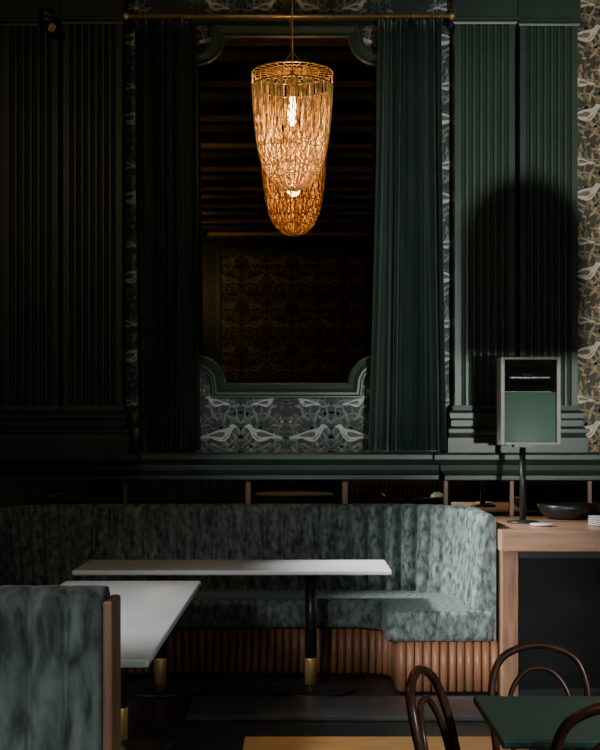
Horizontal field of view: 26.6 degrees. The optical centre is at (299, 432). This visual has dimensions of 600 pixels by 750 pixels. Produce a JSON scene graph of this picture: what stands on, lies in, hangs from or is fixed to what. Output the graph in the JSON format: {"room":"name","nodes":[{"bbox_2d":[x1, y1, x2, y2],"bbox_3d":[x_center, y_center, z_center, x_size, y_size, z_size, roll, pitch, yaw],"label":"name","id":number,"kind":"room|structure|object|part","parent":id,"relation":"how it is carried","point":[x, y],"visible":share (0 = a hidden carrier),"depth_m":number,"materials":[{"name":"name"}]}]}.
{"room":"restaurant","nodes":[
{"label":"restaurant","id":0,"kind":"room"},
{"bbox_2d":[0,0,515,479],"bbox_3d":[0.350,-0.870,9.100,5.900,4.850,0.200,0,0,0],"label":"wall","id":1,"kind":"structure","parent":0,"point":[1,28],"depth_m":9.00,"materials":[{"name":"green paint"}]},
{"bbox_2d":[0,0,62,452],"bbox_3d":[-1.874,-1.580,8.885,0.491,3.430,0.210,0,0,0],"label":"pilaster","id":2,"kind":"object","parent":1,"relation":"attached to","point":[32,55],"depth_m":8.84,"materials":[{"name":"green paint"}]},
{"bbox_2d":[38,8,55,31],"bbox_3d":[-1.730,-2.786,8.674,0.114,0.168,0.304,0,0,-13],"label":"security camera","id":3,"kind":"object","parent":1,"relation":"attached to","point":[46,15],"visible":1,"depth_m":8.57,"materials":[{"name":"black metal"}]},
{"bbox_2d":[0,452,140,480],"bbox_3d":[-1.846,0.233,8.815,1.508,0.195,0.370,0,0,0],"label":"trim","id":4,"kind":"structure","parent":1,"relation":"attached to","point":[13,466],"depth_m":8.68,"materials":[{"name":"green paint"}]},
{"bbox_2d":[53,0,132,452],"bbox_3d":[-1.438,-1.580,8.865,0.519,3.430,0.250,0,0,0],"label":"pilaster","id":5,"kind":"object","parent":1,"relation":"attached to","point":[94,416],"depth_m":8.81,"materials":[{"name":"green paint"}]},
{"bbox_2d":[130,452,438,480],"bbox_3d":[-0.110,0.233,8.850,2.137,0.195,0.300,0,0,0],"label":"trim","id":6,"kind":"structure","parent":1,"relation":"attached to","point":[152,466],"depth_m":8.75,"materials":[{"name":"green paint"}]},
{"bbox_2d":[196,23,376,397],"bbox_3d":[-0.092,-1.568,8.945,1.468,2.645,0.050,0,0,0],"label":"wall mirror","id":7,"kind":"object","parent":1,"relation":"attached to","point":[285,278],"visible":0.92,"depth_m":8.95,"materials":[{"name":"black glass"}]},
{"bbox_2d":[127,18,449,25],"bbox_3d":[-0.081,-2.912,8.950,2.320,0.063,0.100,0,0,0],"label":"trim","id":8,"kind":"structure","parent":1,"relation":"attached to","point":[199,21],"depth_m":8.91,"materials":[{"name":"green paint"}]},
{"bbox_2d":[126,0,451,451],"bbox_3d":[-0.081,-1.555,8.983,2.380,3.420,0.005,0,0,0],"label":"wallpaper","id":9,"kind":"object","parent":1,"relation":"attached to","point":[226,424],"visible":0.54,"depth_m":8.98,"materials":[{"name":"grey paper"}]},
{"bbox_2d":[122,12,455,24],"bbox_3d":[-0.076,-2.870,8.821,2.300,0.056,0.218,0,0,0],"label":"curtain rod","id":10,"kind":"object","parent":1,"relation":"attached to","point":[125,15],"visible":0.98,"depth_m":8.73,"materials":[{"name":"gold metal"}]},
{"bbox_2d":[135,17,200,450],"bbox_3d":[-0.910,-1.365,8.760,0.454,2.970,0.144,0,0,0],"label":"curtain","id":11,"kind":"object","parent":10,"relation":"hanging from","point":[165,51],"visible":1,"depth_m":8.77,"materials":[{"name":"fabric"}]},
{"bbox_2d":[368,18,446,450],"bbox_3d":[0.744,-1.365,8.756,0.547,2.970,0.157,0,0,0],"label":"curtain","id":12,"kind":"object","parent":10,"relation":"hanging from","point":[407,411],"visible":1,"depth_m":8.74,"materials":[{"name":"fabric"}]},
{"bbox_2d":[0,480,599,515],"bbox_3d":[0.350,0.569,8.960,5.660,0.472,0.050,0,0,0],"label":"strip","id":13,"kind":"object","parent":1,"relation":"attached to","point":[496,498],"visible":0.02,"depth_m":8.95,"materials":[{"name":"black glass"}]},
{"bbox_2d":[444,0,519,452],"bbox_3d":[1.282,-1.580,8.865,0.526,3.430,0.250,0,0,0],"label":"pilaster","id":14,"kind":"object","parent":1,"relation":"attached to","point":[483,31],"depth_m":8.80,"materials":[{"name":"green paint"}]},
{"bbox_2d":[434,452,599,480],"bbox_3d":[2.107,0.233,8.815,2.385,0.195,0.370,0,0,0],"label":"trim","id":15,"kind":"structure","parent":1,"relation":"attached to","point":[452,466],"depth_m":8.68,"materials":[{"name":"green paint"}]},
{"bbox_2d":[515,0,587,452],"bbox_3d":[1.732,-1.580,8.885,0.512,3.430,0.210,0,0,0],"label":"trim","id":16,"kind":"structure","parent":1,"relation":"attached to","point":[546,31],"depth_m":8.84,"materials":[{"name":"green paint"}]},
{"bbox_2d":[578,0,599,451],"bbox_3d":[2.246,-1.565,8.983,0.593,3.400,0.005,0,0,0],"label":"wallpaper","id":17,"kind":"object","parent":1,"relation":"attached to","point":[589,30],"visible":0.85,"depth_m":8.98,"materials":[{"name":"beige paper"}]},
{"bbox_2d":[127,675,583,749],"bbox_3d":[0.350,1.602,3.050,5.900,0.106,12.300,0,0,0],"label":"floor","id":18,"kind":"structure","parent":0,"point":[167,716],"depth_m":6.71,"materials":[{"name":"brown wood"}]},
{"bbox_2d":[0,585,125,749],"bbox_3d":[-1.261,1.015,4.161,1.378,1.080,0.598,0,0,0],"label":"upholstered bench","id":19,"kind":"object","parent":18,"relation":"on","point":[60,645],"visible":1,"depth_m":3.87,"materials":[{"name":"fabric"}]},
{"bbox_3d":[-0.588,1.035,3.973,0.032,1.040,0.175,0,0,0],"label":"panel","id":20,"kind":"part","parent":19,"relation":"part of","materials":[{"name":"brown wood"}]},
{"bbox_2d":[61,581,200,749],"bbox_3d":[-0.902,1.177,5.680,0.735,0.754,2.400,0,0,0],"label":"dining table","id":21,"kind":"object","parent":18,"relation":"on","point":[150,610],"visible":0.48,"depth_m":6.10,"materials":[{"name":"white stone"}]},
{"bbox_2d":[72,560,391,697],"bbox_3d":[-0.396,1.177,7.710,1.865,0.754,0.620,0,0,0],"label":"dining table","id":22,"kind":"object","parent":18,"relation":"on","point":[160,686],"visible":0.91,"depth_m":7.67,"materials":[{"name":"white stone"}]},
{"bbox_2d":[0,504,497,692],"bbox_3d":[-0.401,1.017,8.092,3.169,1.076,1.145,0,0,0],"label":"booth","id":23,"kind":"object","parent":18,"relation":"on","point":[436,609],"visible":0.85,"depth_m":8.33,"materials":[{"name":"velvet"},{"name":"wood"}]},
{"bbox_2d":[174,590,492,641],"bbox_3d":[-0.385,1.147,8.060,3.070,0.185,1.080,0,0,0],"label":"seat cushion","id":24,"kind":"object","parent":23,"relation":"on","point":[402,615],"depth_m":8.05,"materials":[{"name":"fabric"}]},
{"bbox_2d":[186,696,484,720],"bbox_3d":[0.278,1.540,7.105,1.785,0.029,0.510,0,0,0],"label":"step","id":25,"kind":"structure","parent":18,"relation":"on","point":[202,708],"depth_m":7.03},
{"bbox_2d":[405,665,459,749],"bbox_3d":[0.561,1.123,3.674,0.485,0.869,0.420,0,0,20],"label":"bentwood chair","id":26,"kind":"object","parent":18,"relation":"on","point":[415,714],"visible":1,"depth_m":3.77,"materials":[{"name":"brown wood"}]},
{"bbox_2d":[473,696,599,748],"bbox_3d":[0.915,1.179,3.625,0.770,0.749,0.590,0,0,0],"label":"cafe table","id":27,"kind":"object","parent":18,"relation":"on","point":[516,722],"visible":0.96,"depth_m":3.56,"materials":[{"name":"laminate"}]},
{"bbox_2d":[488,641,591,749],"bbox_3d":[0.845,1.150,4.309,0.395,0.816,0.455,0,0,0],"label":"bentwood chair","id":28,"kind":"object","parent":18,"relation":"on","point":[503,656],"visible":0.66,"depth_m":4.49,"materials":[{"name":"brown wood"}]},
{"bbox_2d":[494,516,599,695],"bbox_3d":[2.038,1.062,8.070,1.725,0.985,1.300,0,0,0],"label":"counter","id":29,"kind":"object","parent":18,"relation":"on","point":[548,577],"depth_m":7.47,"materials":[{"name":"brown wood"}]},
{"bbox_3d":[1.232,1.125,7.490,0.095,0.860,0.100,0,0,0],"label":"corner post","id":30,"kind":"part","parent":29,"relation":"part of","materials":[{"name":"brown wood"}]},
{"bbox_2d":[497,357,560,523],"bbox_3d":[1.452,0.044,8.070,0.379,1.049,0.200,0,0,0],"label":"monitor","id":31,"kind":"object","parent":29,"relation":"on","point":[528,388],"visible":1,"depth_m":8.01,"materials":[{"name":"black metal"}]},
{"bbox_2d":[505,392,555,441],"bbox_3d":[1.452,-0.100,8.043,0.327,0.315,0.095,0,0,0],"label":"screen","id":32,"kind":"object","parent":31,"relation":"attached to","point":[529,416],"depth_m":8.00,"materials":[{"name":"green glass"}]},
{"bbox_2d":[530,523,553,526],"bbox_3d":[1.477,0.560,7.750,0.150,0.017,0.150,0,0,0],"label":"saucer","id":33,"kind":"object","parent":29,"relation":"on","point":[533,524],"visible":1,"depth_m":7.71,"materials":[{"name":"white ceramic"}]},
{"bbox_2d":[494,516,599,551],"bbox_3d":[2.038,0.632,8.070,1.725,0.125,1.300,0,0,0],"label":"countertop","id":34,"kind":"structure","parent":29,"relation":"on","point":[565,535],"depth_m":7.42,"materials":[{"name":"brown wood"}]},
{"bbox_3d":[2.080,0.715,7.462,1.600,0.040,0.020,0,0,0],"label":"rail","id":35,"kind":"part","parent":29,"relation":"part of","materials":[{"name":"brown wood"}]},
{"bbox_3d":[2.080,1.125,7.485,1.600,0.860,0.030,0,0,0],"label":"panel","id":36,"kind":"part","parent":29,"relation":"part of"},
{"bbox_3d":[2.080,1.530,7.462,1.600,0.050,0.020,0,0,0],"label":"rail","id":37,"kind":"part","parent":29,"relation":"part of","materials":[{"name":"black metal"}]},
{"bbox_2d":[537,502,597,519],"bbox_3d":[1.773,0.519,8.420,0.400,0.099,0.400,0,0,0],"label":"serving bowl","id":38,"kind":"object","parent":29,"relation":"on","point":[554,510],"visible":0.98,"depth_m":8.28,"materials":[{"name":"black ceramic"}]},
{"bbox_2d":[588,515,599,525],"bbox_3d":[1.855,0.539,7.800,0.170,0.059,0.170,0,0,0],"label":"plate stack","id":39,"kind":"object","parent":29,"relation":"on","point":[594,520],"visible":1,"depth_m":7.76,"materials":[{"name":"white ceramic"}]},
{"bbox_2d":[549,702,599,749],"bbox_3d":[0.854,1.110,3.398,0.433,0.895,0.499,0,0,8],"label":"bentwood chair","id":40,"kind":"object","parent":18,"relation":"on","point":[586,712],"visible":1,"depth_m":3.19,"materials":[{"name":"brown wood"}]},
{"bbox_3d":[0.350,-3.205,2.840,5.700,0.180,11.320,0,0,0],"label":"ceiling","id":41,"kind":"structure","parent":0,"visible":0},
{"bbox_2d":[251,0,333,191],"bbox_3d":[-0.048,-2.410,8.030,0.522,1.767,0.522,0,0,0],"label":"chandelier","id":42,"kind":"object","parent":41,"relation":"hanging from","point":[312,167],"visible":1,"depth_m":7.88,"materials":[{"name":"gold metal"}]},
{"bbox_3d":[-0.048,-2.709,8.030,0.522,1.169,0.522,0,0,0],"label":"ring frame","id":43,"kind":"part","parent":42,"relation":"part of","materials":[{"name":"gold metal"}]},
{"bbox_3d":[-0.048,-2.035,8.030,0.060,0.180,0.060,0,0,0],"label":"bulb","id":44,"kind":"part","parent":42,"relation":"part of","materials":[{"name":"white glass"}]}
]}

